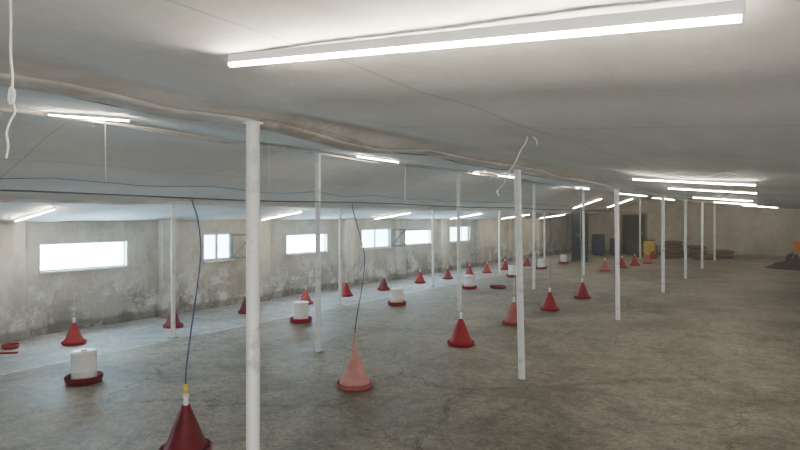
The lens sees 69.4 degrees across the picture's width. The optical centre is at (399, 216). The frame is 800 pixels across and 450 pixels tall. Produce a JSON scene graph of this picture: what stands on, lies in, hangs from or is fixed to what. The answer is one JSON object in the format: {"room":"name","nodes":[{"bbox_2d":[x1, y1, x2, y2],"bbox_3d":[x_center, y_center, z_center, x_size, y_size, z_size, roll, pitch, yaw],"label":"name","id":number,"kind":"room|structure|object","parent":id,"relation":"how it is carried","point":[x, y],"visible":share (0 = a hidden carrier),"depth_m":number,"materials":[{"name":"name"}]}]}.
{"room":"farm building","nodes":[
{"label":"farm building","id":0,"kind":"room"},
{"bbox_2d":[26,218,566,337],"bbox_3d":[-0.561,0.900,15.436,0.280,1.800,31.450,0,0,34],"label":"wall","id":1,"kind":"structure","parent":0,"point":[95,298],"depth_m":10.56,"materials":[{"name":"paint"}]},
{"bbox_2d":[0,221,25,343],"bbox_3d":[-5.340,0.850,7.920,0.160,1.700,0.320,0,0,34],"label":"pilaster","id":2,"kind":"object","parent":1,"relation":"attached to","point":[12,233],"visible":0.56,"depth_m":7.87,"materials":[{"name":"paint"}]},
{"bbox_2d":[39,241,128,273],"bbox_3d":[-4.836,0.605,8.864,0.170,0.430,1.350,0,0,34],"label":"window","id":3,"kind":"structure","parent":1,"relation":"in","point":[90,255],"depth_m":8.85,"materials":[{"name":"white glass"}]},
{"bbox_2d":[158,220,178,316],"bbox_3d":[-3.991,0.850,9.941,0.160,1.700,0.320,0,0,34],"label":"pilaster","id":4,"kind":"object","parent":1,"relation":"attached to","point":[164,226],"visible":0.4,"depth_m":9.83,"materials":[{"name":"paint"}]},
{"bbox_2d":[203,233,245,262],"bbox_3d":[-3.330,0.575,11.033,1.007,0.550,0.362,0,0,-39],"label":"window","id":5,"kind":"structure","parent":1,"relation":"in","point":[217,246],"depth_m":11.02,"materials":[{"name":"white"}]},
{"bbox_2d":[260,218,270,301],"bbox_3d":[-2.797,0.850,11.729,0.160,1.700,0.320,0,0,34],"label":"pilaster","id":6,"kind":"object","parent":1,"relation":"attached to","point":[265,225],"visible":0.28,"depth_m":11.70,"materials":[{"name":"paint"}]},
{"bbox_2d":[286,234,328,255],"bbox_3d":[-2.101,0.610,12.960,0.170,0.440,1.340,0,0,34],"label":"window","id":7,"kind":"structure","parent":1,"relation":"in","point":[299,244],"depth_m":12.94,"materials":[{"name":"white"}]},
{"bbox_2d":[342,219,353,287],"bbox_3d":[-1.280,0.850,13.999,0.160,1.700,0.320,0,0,34],"label":"pilaster","id":8,"kind":"object","parent":1,"relation":"attached to","point":[347,242],"visible":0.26,"depth_m":13.92,"materials":[{"name":"paint"}]},
{"bbox_2d":[362,228,405,250],"bbox_3d":[-0.534,0.575,15.257,0.400,0.550,1.611,0,0,44],"label":"window","id":9,"kind":"structure","parent":1,"relation":"in","point":[378,238],"depth_m":15.34,"materials":[{"name":"white"}]},
{"bbox_2d":[395,219,405,278],"bbox_3d":[0.008,0.850,15.928,0.160,1.700,0.320,0,0,34],"label":"pilaster","id":10,"kind":"object","parent":1,"relation":"attached to","point":[400,252],"visible":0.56,"depth_m":15.82,"materials":[{"name":"paint"}]},
{"bbox_2d":[406,230,431,245],"bbox_3d":[0.504,0.600,16.860,0.170,0.420,1.440,0,0,34],"label":"window","id":11,"kind":"structure","parent":1,"relation":"in","point":[415,237],"depth_m":16.95,"materials":[{"name":"white"}]},
{"bbox_2d":[438,219,446,271],"bbox_3d":[1.314,0.850,17.882,0.160,1.700,0.320,0,0,34],"label":"pilaster","id":12,"kind":"object","parent":1,"relation":"attached to","point":[442,223],"visible":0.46,"depth_m":17.78,"materials":[{"name":"paint"}]},
{"bbox_2d":[450,226,470,243],"bbox_3d":[1.948,0.575,19.022,0.170,0.550,1.440,0,0,34],"label":"window","id":13,"kind":"structure","parent":1,"relation":"in","point":[453,229],"depth_m":18.98,"materials":[{"name":"white glass"}]},
{"bbox_2d":[476,219,483,265],"bbox_3d":[2.758,0.850,20.044,0.160,1.700,0.320,0,0,34],"label":"pilaster","id":14,"kind":"object","parent":1,"relation":"attached to","point":[479,222],"visible":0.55,"depth_m":19.93,"materials":[{"name":"paint"}]},
{"bbox_2d":[508,218,514,260],"bbox_3d":[4.313,0.850,22.373,0.160,1.700,0.320,0,0,34],"label":"pilaster","id":15,"kind":"object","parent":1,"relation":"attached to","point":[511,221],"visible":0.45,"depth_m":22.26,"materials":[{"name":"paint"}]},
{"bbox_2d":[536,219,541,256],"bbox_3d":[5.979,0.850,24.868,0.160,1.700,0.320,0,0,34],"label":"pilaster","id":16,"kind":"object","parent":1,"relation":"attached to","point":[538,221],"visible":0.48,"depth_m":24.73,"materials":[{"name":"paint"}]},
{"bbox_2d":[0,0,799,221],"bbox_3d":[6.150,-0.389,10.922,16.519,1.026,31.407,0,0,34],"label":"ceiling","id":17,"kind":"structure","parent":0,"point":[718,102],"depth_m":2.20,"materials":[{"name":"white paint"}]},
{"bbox_2d":[5,0,16,157],"bbox_3d":[-0.780,-0.283,1.159,0.027,0.331,0.012,0,0,20],"label":"rope","id":18,"kind":"object","parent":17,"relation":"hanging from","point":[11,97],"visible":1,"depth_m":1.16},
{"bbox_2d":[15,207,54,221],"bbox_3d":[-4.667,-0.029,7.374,1.042,0.180,0.014,0,0,34],"label":"lamp","id":19,"kind":"object","parent":17,"relation":"attached to","point":[53,208],"visible":1,"depth_m":7.34,"materials":[{"name":"white plastic"}]},
{"bbox_2d":[48,112,130,121],"bbox_3d":[-2.379,-0.766,4.403,0.860,0.131,0.014,0,0,22],"label":"lamp","id":20,"kind":"object","parent":17,"relation":"attached to","point":[72,115],"visible":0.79,"depth_m":4.38,"materials":[{"name":"white plastic"}]},
{"bbox_2d":[262,211,301,219],"bbox_3d":[-2.256,-0.029,10.983,1.042,0.181,0.014,0,0,34],"label":"lamp","id":21,"kind":"object","parent":17,"relation":"attached to","point":[296,211],"visible":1,"depth_m":10.96,"materials":[{"name":"white"}]},
{"bbox_2d":[0,178,595,207],"bbox_3d":[1.621,-0.376,13.949,0.068,0.073,27.001,0,0,34],"label":"cable","id":22,"kind":"object","parent":17,"relation":"attached to","point":[0,178],"visible":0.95,"depth_m":7.36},
{"bbox_2d":[0,199,603,213],"bbox_3d":[0.989,-0.197,14.371,0.070,0.100,31.000,0,0,34],"label":"beam","id":23,"kind":"structure","parent":17,"relation":"attached to","point":[1,200],"depth_m":8.52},
{"bbox_2d":[0,107,649,198],"bbox_3d":[2.868,-0.812,13.116,0.050,0.107,31.000,0,0,34],"label":"beam","id":24,"kind":"structure","parent":17,"relation":"attached to","point":[12,109],"depth_m":6.53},
{"bbox_2d":[75,98,574,182],"bbox_3d":[4.448,-0.598,12.061,0.068,0.066,27.001,0,0,34],"label":"cable","id":25,"kind":"object","parent":17,"relation":"attached to","point":[75,98],"visible":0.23,"depth_m":6.19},
{"bbox_2d":[0,109,657,198],"bbox_3d":[3.325,-0.727,12.811,0.038,0.079,27.001,0,0,34],"label":"cable","id":26,"kind":"object","parent":17,"relation":"attached to","point":[1,110],"visible":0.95,"depth_m":5.28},
{"bbox_2d":[0,135,682,213],"bbox_3d":[3.735,-0.425,12.056,0.010,0.596,30.000,0,0,34],"label":"pipe","id":27,"kind":"object","parent":17,"relation":"hanging from","point":[268,200],"visible":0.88,"depth_m":4.61,"materials":[{"name":"grey metal"}]},
{"bbox_2d":[185,199,201,383],"bbox_3d":[-1.498,0.535,4.186,0.114,1.328,0.040,0,0,-21],"label":"hose","id":28,"kind":"object","parent":27,"relation":"hanging from","point":[191,199],"visible":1,"depth_m":4.18,"materials":[{"name":"plastic"}]},
{"bbox_2d":[352,204,364,332],"bbox_3d":[-0.426,0.514,5.821,0.172,1.290,0.045,0,0,-42],"label":"hose","id":29,"kind":"object","parent":27,"relation":"hanging from","point":[352,204],"visible":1,"depth_m":5.83,"materials":[{"name":"plastic"}]},
{"bbox_2d":[461,221,461,299],"bbox_3d":[0.815,0.569,7.675,0.023,1.401,0.009,0,0,-11],"label":"cord","id":30,"kind":"object","parent":27,"relation":"hanging from","point":[461,221],"visible":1,"depth_m":7.67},
{"bbox_2d":[514,223,514,284],"bbox_3d":[1.815,0.569,9.172,0.023,1.401,0.009,0,0,-11],"label":"cord","id":31,"kind":"object","parent":27,"relation":"hanging from","point":[514,223],"visible":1,"depth_m":9.17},
{"bbox_2d":[0,73,721,205],"bbox_3d":[4.986,-0.490,11.701,0.321,0.130,31.000,0,0,34],"label":"beam","id":32,"kind":"structure","parent":17,"relation":"attached to","point":[20,82],"depth_m":2.84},
{"bbox_2d":[356,154,398,162],"bbox_3d":[-0.284,-0.775,7.676,0.014,0.033,0.939,0,0,34],"label":"lamp","id":33,"kind":"object","parent":17,"relation":"in","point":[357,155],"visible":1,"depth_m":7.63,"materials":[{"name":"white plastic"}]},
{"bbox_2d":[228,0,745,66],"bbox_3d":[0.038,-0.368,1.218,1.189,0.134,0.014,0,0,34],"label":"lamp","id":34,"kind":"object","parent":17,"relation":"attached to","point":[725,12],"visible":1,"depth_m":1.08,"materials":[{"name":"white plastic"}]},
{"bbox_2d":[497,136,527,194],"bbox_3d":[0.599,-0.276,3.083,0.165,0.322,0.011,0,0,-1],"label":"string","id":35,"kind":"object","parent":17,"relation":"hanging from","point":[527,136],"visible":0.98,"depth_m":3.08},
{"bbox_2d":[633,177,755,185],"bbox_3d":[3.000,-0.370,5.957,1.139,0.132,0.014,0,0,34],"label":"lamp","id":36,"kind":"object","parent":17,"relation":"attached to","point":[634,178],"visible":1,"depth_m":5.92,"materials":[{"name":"white plastic"}]},
{"bbox_2d":[668,187,756,193],"bbox_3d":[4.514,-0.390,8.386,1.139,0.131,0.014,0,0,34],"label":"lamp","id":37,"kind":"object","parent":17,"relation":"attached to","point":[679,188],"visible":0.94,"depth_m":8.36,"materials":[{"name":"white"}]},
{"bbox_2d":[693,196,752,200],"bbox_3d":[7.038,-0.397,12.616,1.139,0.131,0.014,0,0,34],"label":"lamp","id":38,"kind":"object","parent":17,"relation":"attached to","point":[693,196],"visible":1,"depth_m":12.60,"materials":[{"name":"white plastic"}]},
{"bbox_2d":[0,252,799,449],"bbox_3d":[6.146,1.775,10.957,16.450,0.150,31.450,0,0,34],"label":"floor","id":39,"kind":"structure","parent":0,"point":[711,361],"depth_m":6.57,"materials":[{"name":"concrete"}]},
{"bbox_2d":[1,342,19,349],"bbox_3d":[-5.044,1.673,7.482,0.200,0.055,0.200,0,0,34],"label":"pan","id":40,"kind":"object","parent":39,"relation":"on","point":[7,346],"visible":1,"depth_m":7.45,"materials":[{"name":"red plastic"}]},
{"bbox_2d":[61,317,86,345],"bbox_3d":[-4.367,1.524,7.739,0.303,0.353,0.303,0,0,34],"label":"pet feeder","id":41,"kind":"object","parent":39,"relation":"on","point":[74,337],"visible":1,"depth_m":7.67,"materials":[{"name":"red plastic"}]},
{"bbox_2d":[64,348,103,385],"bbox_3d":[-3.254,1.530,5.949,0.364,0.341,0.364,0,0,34],"label":"poultry drinker","id":42,"kind":"object","parent":39,"relation":"on","point":[84,372],"visible":1,"depth_m":5.85,"materials":[{"name":"white plastic"}]},
{"bbox_2d":[64,371,103,385],"bbox_3d":[-3.254,1.663,5.949,0.364,0.074,0.364,0,0,34],"label":"tray","id":43,"kind":"object","parent":42,"relation":"on","point":[92,378],"depth_m":5.84,"materials":[{"name":"red plastic"}]},
{"bbox_2d":[168,204,177,338],"bbox_3d":[-3.188,0.758,8.118,0.100,1.885,0.100,0,0,34],"label":"support pole","id":44,"kind":"object","parent":39,"relation":"on","point":[172,205],"visible":0.99,"depth_m":8.09,"materials":[{"name":"white metal"}]},
{"bbox_2d":[163,310,182,328],"bbox_3d":[-3.509,1.524,8.934,0.303,0.353,0.303,0,0,-6],"label":"pet feeder","id":45,"kind":"object","parent":39,"relation":"on","point":[178,324],"visible":0.56,"depth_m":8.87,"materials":[{"name":"red plastic"}]},
{"bbox_2d":[158,384,212,449],"bbox_3d":[-1.541,1.450,4.156,0.370,0.500,0.370,0,0,17],"label":"poultry drinker","id":46,"kind":"object","parent":39,"relation":"on","point":[186,433],"visible":1,"depth_m":4.09,"materials":[{"name":"red plastic"}]},
{"bbox_2d":[237,293,245,313],"bbox_3d":[-2.723,1.524,10.237,0.303,0.353,0.303,0,0,44],"label":"pet feeder","id":47,"kind":"object","parent":39,"relation":"on","point":[242,310],"visible":0.48,"depth_m":10.16,"materials":[{"name":"red plastic"}]},
{"bbox_2d":[242,120,263,449],"bbox_3d":[-0.763,0.603,2.999,0.100,2.194,0.100,0,0,34],"label":"support pole","id":48,"kind":"object","parent":39,"relation":"on","point":[252,127],"visible":0.96,"depth_m":2.97,"materials":[{"name":"white metal"}]},
{"bbox_2d":[290,301,311,323],"bbox_3d":[-1.603,1.530,9.356,0.364,0.341,0.364,0,0,-1],"label":"poultry drinker","id":49,"kind":"object","parent":39,"relation":"on","point":[300,310],"visible":1,"depth_m":9.25,"materials":[{"name":"white plastic"}]},
{"bbox_2d":[290,316,311,323],"bbox_3d":[-1.603,1.663,9.356,0.364,0.074,0.364,0,0,-1],"label":"tray","id":50,"kind":"object","parent":49,"relation":"on","point":[294,319],"depth_m":9.24,"materials":[{"name":"red plastic"}]},
{"bbox_2d":[300,286,312,304],"bbox_3d":[-1.843,1.524,11.284,0.303,0.353,0.303,0,0,3],"label":"pet feeder","id":51,"kind":"object","parent":39,"relation":"on","point":[305,296],"visible":0.66,"depth_m":11.23,"materials":[{"name":"red plastic"}]},
{"bbox_2d":[313,154,323,352],"bbox_3d":[-1.031,0.454,7.279,0.100,2.492,0.100,0,0,34],"label":"support pole","id":52,"kind":"object","parent":39,"relation":"on","point":[317,156],"visible":1,"depth_m":7.25,"materials":[{"name":"white metal"}]},
{"bbox_2d":[337,208,343,305],"bbox_3d":[-1.155,0.764,11.162,0.100,1.871,0.100,0,0,34],"label":"support pole","id":53,"kind":"object","parent":39,"relation":"on","point":[340,209],"visible":1,"depth_m":11.13,"materials":[{"name":"white metal"}]},
{"bbox_2d":[342,280,352,296],"bbox_3d":[-1.157,1.524,12.437,0.303,0.353,0.303,0,0,-37],"label":"pet feeder","id":54,"kind":"object","parent":39,"relation":"on","point":[346,292],"visible":0.87,"depth_m":12.37,"materials":[{"name":"red plastic"}]},
{"bbox_2d":[336,333,372,390],"bbox_3d":[-0.453,1.430,5.786,0.370,0.540,0.370,0,0,34],"label":"pet feeder","id":55,"kind":"object","parent":39,"relation":"on","point":[354,378],"visible":1,"depth_m":5.70,"materials":[{"name":"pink plastic"}]},
{"bbox_2d":[377,275,389,290],"bbox_3d":[-0.379,1.524,13.457,0.303,0.353,0.303,0,0,13],"label":"pet feeder","id":56,"kind":"object","parent":39,"relation":"on","point":[383,286],"visible":1,"depth_m":13.38,"materials":[{"name":"red plastic"}]},
{"bbox_2d":[388,287,405,305],"bbox_3d":[-0.060,1.530,11.163,0.364,0.341,0.364,0,0,44],"label":"poultry drinker","id":57,"kind":"object","parent":39,"relation":"on","point":[396,293],"visible":1,"depth_m":11.05,"materials":[{"name":"white plastic"}]},
{"bbox_2d":[388,300,405,305],"bbox_3d":[-0.060,1.663,11.163,0.364,0.074,0.364,0,0,44],"label":"tray","id":58,"kind":"object","parent":57,"relation":"on","point":[391,302],"depth_m":11.04,"materials":[{"name":"red plastic"}]},
{"bbox_2d":[414,269,425,283],"bbox_3d":[0.518,1.524,14.890,0.303,0.353,0.303,0,0,-27],"label":"pet feeder","id":59,"kind":"object","parent":39,"relation":"on","point":[420,279],"visible":1,"depth_m":14.82,"materials":[{"name":"red plastic"}]},
{"bbox_2d":[430,211,435,286],"bbox_3d":[0.805,0.772,14.097,0.100,1.857,0.100,0,0,34],"label":"support pole","id":60,"kind":"object","parent":39,"relation":"on","point":[432,211],"visible":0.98,"depth_m":14.07,"materials":[{"name":"white metal"}]},
{"bbox_2d":[442,266,452,279],"bbox_3d":[1.309,1.524,15.841,0.303,0.353,0.303,0,0,23],"label":"pet feeder","id":61,"kind":"object","parent":39,"relation":"on","point":[447,275],"visible":1,"depth_m":15.77,"materials":[{"name":"red plastic"}]},
{"bbox_2d":[455,172,461,311],"bbox_3d":[1.062,0.448,10.414,0.102,2.504,0.100,0,0,34],"label":"support pole","id":62,"kind":"object","parent":39,"relation":"on","point":[457,174],"visible":0.98,"depth_m":10.39,"materials":[{"name":"white metal"}]},
{"bbox_2d":[447,312,474,347],"bbox_3d":[0.808,1.485,7.674,0.370,0.430,0.370,0,0,34],"label":"pet feeder","id":63,"kind":"object","parent":39,"relation":"on","point":[460,338],"visible":1,"depth_m":7.59,"materials":[{"name":"red plastic"}]},
{"bbox_2d":[462,274,476,289],"bbox_3d":[1.643,1.530,13.694,0.364,0.341,0.364,0,0,-41],"label":"poultry drinker","id":64,"kind":"object","parent":39,"relation":"on","point":[468,279],"visible":0.99,"depth_m":13.59,"materials":[{"name":"white plastic"}]},
{"bbox_2d":[462,285,476,289],"bbox_3d":[1.643,1.663,13.694,0.364,0.074,0.364,0,0,-41],"label":"tray","id":65,"kind":"object","parent":64,"relation":"on","point":[469,287],"depth_m":13.56,"materials":[{"name":"red plastic"}]},
{"bbox_2d":[464,264,474,275],"bbox_3d":[2.011,1.524,16.695,0.303,0.353,0.303,0,0,-17],"label":"pet feeder","id":66,"kind":"object","parent":39,"relation":"on","point":[469,270],"visible":0.81,"depth_m":16.64,"materials":[{"name":"red plastic"}]},
{"bbox_2d":[482,263,491,272],"bbox_3d":[2.642,1.524,17.548,0.303,0.353,0.303,0,0,33],"label":"pet feeder","id":67,"kind":"object","parent":39,"relation":"on","point":[486,269],"visible":1,"depth_m":17.48,"materials":[{"name":"red plastic"}]},
{"bbox_2d":[490,285,505,288],"bbox_3d":[2.345,1.673,13.827,0.400,0.055,0.400,0,0,34],"label":"pan","id":68,"kind":"object","parent":39,"relation":"on","point":[491,286],"visible":1,"depth_m":13.72,"materials":[{"name":"red plastic"}]},
{"bbox_2d":[497,211,501,273],"bbox_3d":[2.988,0.758,17.365,0.100,1.884,0.100,0,0,34],"label":"support pole","id":69,"kind":"object","parent":39,"relation":"on","point":[498,211],"visible":0.95,"depth_m":17.34,"materials":[{"name":"white metal"}]},
{"bbox_2d":[506,265,515,276],"bbox_3d":[3.190,1.530,16.389,0.364,0.341,0.364,0,0,-39],"label":"poultry drinker","id":70,"kind":"object","parent":39,"relation":"on","point":[510,267],"visible":0.7,"depth_m":16.29,"materials":[{"name":"white plastic"}]},
{"bbox_2d":[502,297,525,325],"bbox_3d":[1.808,1.485,9.170,0.370,0.430,0.370,0,0,-24],"label":"pet feeder","id":71,"kind":"object","parent":39,"relation":"on","point":[511,318],"visible":0.84,"depth_m":9.09,"materials":[{"name":"red plastic"}]},
{"bbox_2d":[514,170,527,380],"bbox_3d":[1.260,0.598,6.061,0.138,2.205,0.100,0,0,34],"label":"support pole","id":72,"kind":"object","parent":39,"relation":"on","point":[517,173],"visible":0.89,"depth_m":6.04,"materials":[{"name":"white metal"}]},
{"bbox_2d":[531,184,536,289],"bbox_3d":[3.135,0.460,13.515,0.100,2.480,0.100,0,0,34],"label":"support pole","id":73,"kind":"object","parent":39,"relation":"on","point":[534,185],"visible":0.89,"depth_m":13.49,"materials":[{"name":"white metal"}]},
{"bbox_2d":[536,258,546,268],"bbox_3d":[4.626,1.530,18.917,0.364,0.341,0.364,0,0,-25],"label":"poultry drinker","id":74,"kind":"object","parent":39,"relation":"on","point":[541,262],"visible":0.95,"depth_m":18.81,"materials":[{"name":"white plastic"}]},
{"bbox_2d":[543,212,545,264],"bbox_3d":[5.154,0.765,20.608,0.100,1.869,0.100,0,0,34],"label":"support pole","id":75,"kind":"object","parent":39,"relation":"on","point":[543,212],"visible":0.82,"depth_m":20.58,"materials":[{"name":"white metal"}]},
{"bbox_2d":[540,288,559,310],"bbox_3d":[2.736,1.496,10.559,0.352,0.408,0.352,0,0,5],"label":"pet feeder","id":76,"kind":"object","parent":39,"relation":"on","point":[549,304],"visible":1,"depth_m":10.48,"materials":[{"name":"red plastic"}]},
{"bbox_2d":[558,254,567,263],"bbox_3d":[5.979,1.530,21.140,0.364,0.341,0.364,0,0,6],"label":"poultry drinker","id":77,"kind":"object","parent":39,"relation":"on","point":[563,257],"visible":1,"depth_m":21.04,"materials":[{"name":"white plastic"}]},
{"bbox_2d":[572,212,587,261],"bbox_3d":[6.806,0.750,21.892,0.500,1.900,0.470,0,0,34],"label":"tall cabinet","id":78,"kind":"object","parent":39,"relation":"on","point":[577,237],"visible":0.89,"depth_m":21.75,"materials":[{"name":"grey metal"}]},
{"bbox_2d":[574,279,590,298],"bbox_3d":[3.824,1.496,12.117,0.352,0.408,0.352,0,0,-18],"label":"pet feeder","id":79,"kind":"object","parent":39,"relation":"on","point":[582,293],"visible":1,"depth_m":12.03,"materials":[{"name":"red plastic"}]},
{"bbox_2d":[582,190,584,274],"bbox_3d":[5.365,0.455,16.860,0.105,2.490,0.100,0,0,34],"label":"support pole","id":80,"kind":"object","parent":39,"relation":"on","point":[583,191],"visible":0.94,"depth_m":16.84,"materials":[{"name":"white metal"}]},
{"bbox_2d":[591,234,604,254],"bbox_3d":[8.898,1.240,25.924,0.600,0.920,0.600,0,0,34],"label":"barrel","id":81,"kind":"object","parent":39,"relation":"on","point":[598,240],"visible":0.96,"depth_m":25.69,"materials":[{"name":"blue plastic"}]},
{"bbox_2d":[599,258,610,270],"bbox_3d":[6.445,1.496,18.183,0.352,0.408,0.352,0,0,42],"label":"pet feeder","id":82,"kind":"object","parent":39,"relation":"on","point":[604,267],"visible":1,"depth_m":18.11,"materials":[{"name":"red plastic"}]},
{"bbox_2d":[609,238,620,254],"bbox_3d":[9.605,1.332,25.813,0.480,0.736,0.480,0,0,34],"label":"barrel","id":83,"kind":"object","parent":39,"relation":"on","point":[612,240],"visible":0.6,"depth_m":25.66,"materials":[{"name":"blue plastic"}]},
{"bbox_2d":[614,189,620,320],"bbox_3d":[3.583,0.620,9.512,0.108,2.160,0.100,0,0,34],"label":"support pole","id":84,"kind":"object","parent":39,"relation":"on","point":[616,191],"visible":0.94,"depth_m":9.49,"materials":[{"name":"white metal"}]},
{"bbox_2d":[620,257,626,267],"bbox_3d":[7.428,1.496,19.330,0.352,0.408,0.352,0,0,-44],"label":"pet feeder","id":85,"kind":"object","parent":39,"relation":"on","point":[622,263],"visible":0.81,"depth_m":19.25,"materials":[{"name":"red plastic"}]},
{"bbox_2d":[626,240,635,254],"bbox_3d":[10.326,1.378,25.812,0.420,0.644,0.420,0,0,34],"label":"barrel","id":86,"kind":"object","parent":39,"relation":"on","point":[629,245],"visible":0.84,"depth_m":25.66,"materials":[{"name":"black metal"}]},
{"bbox_2d":[630,254,639,265],"bbox_3d":[8.227,1.496,20.239,0.352,0.408,0.352,0,0,-22],"label":"pet feeder","id":87,"kind":"object","parent":39,"relation":"on","point":[634,262],"visible":1,"depth_m":20.15,"materials":[{"name":"red plastic"}]},
{"bbox_2d":[632,244,641,256],"bbox_3d":[10.145,1.424,24.731,0.360,0.552,0.360,0,0,34],"label":"barrel","id":88,"kind":"object","parent":39,"relation":"on","point":[635,248],"visible":0.67,"depth_m":24.59,"materials":[{"name":"black plastic"}]},
{"bbox_2d":[639,197,640,258],"bbox_3d":[9.700,0.453,23.344,0.100,2.494,0.100,0,0,34],"label":"support pole","id":89,"kind":"object","parent":39,"relation":"on","point":[639,197],"visible":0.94,"depth_m":23.32,"materials":[{"name":"white metal"}]},
{"bbox_2d":[643,252,652,263],"bbox_3d":[9.060,1.496,21.126,0.352,0.408,0.352,0,0,-1],"label":"pet feeder","id":90,"kind":"object","parent":39,"relation":"on","point":[647,260],"visible":1,"depth_m":21.04,"materials":[{"name":"red plastic"}]},
{"bbox_2d":[643,240,655,257],"bbox_3d":[10.436,1.332,24.176,0.480,0.736,0.480,0,0,34],"label":"barrel","id":91,"kind":"object","parent":39,"relation":"on","point":[648,245],"visible":0.79,"depth_m":23.99,"materials":[{"name":"yellow plastic"}]},
{"bbox_2d":[660,197,665,292],"bbox_3d":[5.919,0.621,13.003,0.100,2.158,0.100,0,0,34],"label":"support pole","id":92,"kind":"object","parent":39,"relation":"on","point":[662,198],"visible":0.91,"depth_m":12.97,"materials":[{"name":"white metal"}]},
{"bbox_2d":[665,254,683,257],"bbox_3d":[11.382,1.615,24.040,0.748,0.170,0.503,0,0,19],"label":"sack","id":93,"kind":"object","parent":39,"relation":"on","point":[666,255],"visible":0.83,"depth_m":23.83,"materials":[{"name":"brown fabric"}]},
{"bbox_2d":[665,250,682,253],"bbox_3d":[11.365,1.444,24.035,0.751,0.170,0.505,0,0,12],"label":"sack","id":94,"kind":"object","parent":93,"relation":"on","point":[666,251],"visible":0.84,"depth_m":23.82,"materials":[{"name":"brown fabric"}]},
{"bbox_2d":[683,200,687,278],"bbox_3d":[7.865,0.611,15.916,0.100,2.178,0.108,0,0,34],"label":"support pole","id":95,"kind":"object","parent":39,"relation":"on","point":[685,201],"visible":0.91,"depth_m":15.89,"materials":[{"name":"white metal"}]},
{"bbox_2d":[688,253,707,256],"bbox_3d":[12.506,1.615,24.272,0.749,0.170,0.499,0,0,21],"label":"sack","id":96,"kind":"object","parent":39,"relation":"on","point":[690,254],"visible":0.61,"depth_m":24.15,"materials":[{"name":"brown fabric"}]},
{"bbox_2d":[687,249,707,253],"bbox_3d":[12.506,1.444,24.289,0.747,0.170,0.496,0,0,22],"label":"sack","id":97,"kind":"object","parent":96,"relation":"on","point":[689,250],"visible":0.91,"depth_m":24.11,"materials":[{"name":"brown fabric"}]},
{"bbox_2d":[687,245,706,248],"bbox_3d":[12.465,1.273,24.288,0.746,0.170,0.496,0,0,26],"label":"sack","id":98,"kind":"object","parent":97,"relation":"on","point":[688,246],"visible":0.79,"depth_m":24.11,"materials":[{"name":"brown fabric"}]},
{"bbox_2d":[700,202,703,268],"bbox_3d":[9.973,0.606,19.073,0.100,2.188,0.100,0,0,34],"label":"support pole","id":99,"kind":"object","parent":39,"relation":"on","point":[701,202],"visible":0.93,"depth_m":19.04,"materials":[{"name":"white metal"}]},
{"bbox_2d":[693,255,713,259],"bbox_3d":[12.097,1.615,23.038,0.745,0.170,0.498,0,0,11],"label":"sack","id":100,"kind":"object","parent":39,"relation":"on","point":[705,257],"visible":0.88,"depth_m":22.85,"materials":[{"name":"brown fabric"}]},
{"bbox_2d":[713,204,715,260],"bbox_3d":[12.195,0.603,22.399,0.100,2.194,0.100,0,0,34],"label":"support pole","id":101,"kind":"object","parent":39,"relation":"on","point":[713,204],"visible":1,"depth_m":22.37,"materials":[{"name":"white metal"}]},
{"bbox_2d":[713,254,734,257],"bbox_3d":[13.381,1.615,23.885,0.495,0.170,0.759,0,0,-43],"label":"sack","id":102,"kind":"object","parent":39,"relation":"on","point":[717,255],"visible":0.84,"depth_m":23.68,"materials":[{"name":"brown fabric"}]},
{"bbox_2d":[713,250,734,253],"bbox_3d":[13.379,1.444,23.889,0.495,0.170,0.762,0,0,-43],"label":"sack","id":103,"kind":"object","parent":102,"relation":"on","point":[717,251],"visible":0.92,"depth_m":23.67,"materials":[{"name":"brown fabric"}]},
{"bbox_2d":[765,258,799,269],"bbox_3d":[13.177,1.531,19.098,1.920,0.338,1.600,0,0,34],"label":"heap","id":104,"kind":"object","parent":39,"relation":"on","point":[793,264],"visible":1,"depth_m":18.95,"materials":[{"name":"grey"}]},
{"bbox_2d":[786,240,799,259],"bbox_3d":[14.611,1.279,20.545,1.476,0.849,0.680,0,0,34],"label":"wheelbarrow","id":105,"kind":"object","parent":39,"relation":"on","point":[796,244],"visible":0.77,"depth_m":20.60,"materials":[{"name":"orange paint"}]},
{"bbox_2d":[791,240,799,252],"bbox_3d":[14.487,1.067,20.628,0.860,0.426,0.680,0,0,34],"label":"tray","id":106,"kind":"object","parent":105,"relation":"on","point":[796,244],"depth_m":20.55,"materials":[{"name":"orange paint"}]},
{"bbox_3d":[11.788,1.615,24.970,0.744,0.170,0.489,0,0,29],"label":"sack","id":107,"kind":"object","parent":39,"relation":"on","visible":0},
{"bbox_3d":[11.795,1.444,24.942,0.745,0.170,0.488,0,0,28],"label":"sack","id":108,"kind":"object","parent":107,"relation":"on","visible":0},
{"bbox_2d":[665,244,681,248],"bbox_3d":[11.789,1.273,24.990,0.745,0.170,0.490,0,0,36],"label":"sack","id":109,"kind":"object","parent":108,"relation":"on","point":[666,245],"visible":0.76,"depth_m":24.78,"materials":[{"name":"brown fabric"}]},
{"bbox_2d":[665,240,681,244],"bbox_3d":[11.762,1.102,24.937,0.750,0.170,0.493,0,0,36],"label":"sack","id":110,"kind":"object","parent":109,"relation":"on","point":[670,242],"visible":0.8,"depth_m":24.73,"materials":[{"name":"brown fabric"}]},
{"bbox_2d":[567,199,799,258],"bbox_3d":[14.819,0.450,23.924,16.430,2.700,0.250,0,0,34],"label":"wall","id":111,"kind":"structure","parent":0,"point":[748,231],"depth_m":24.61,"materials":[{"name":"paint"}]},
{"bbox_2d":[620,213,646,253],"bbox_3d":[10.691,0.770,26.458,1.150,1.860,0.120,0,0,34],"label":"door","id":112,"kind":"structure","parent":111,"relation":"in","point":[629,223],"depth_m":26.52,"materials":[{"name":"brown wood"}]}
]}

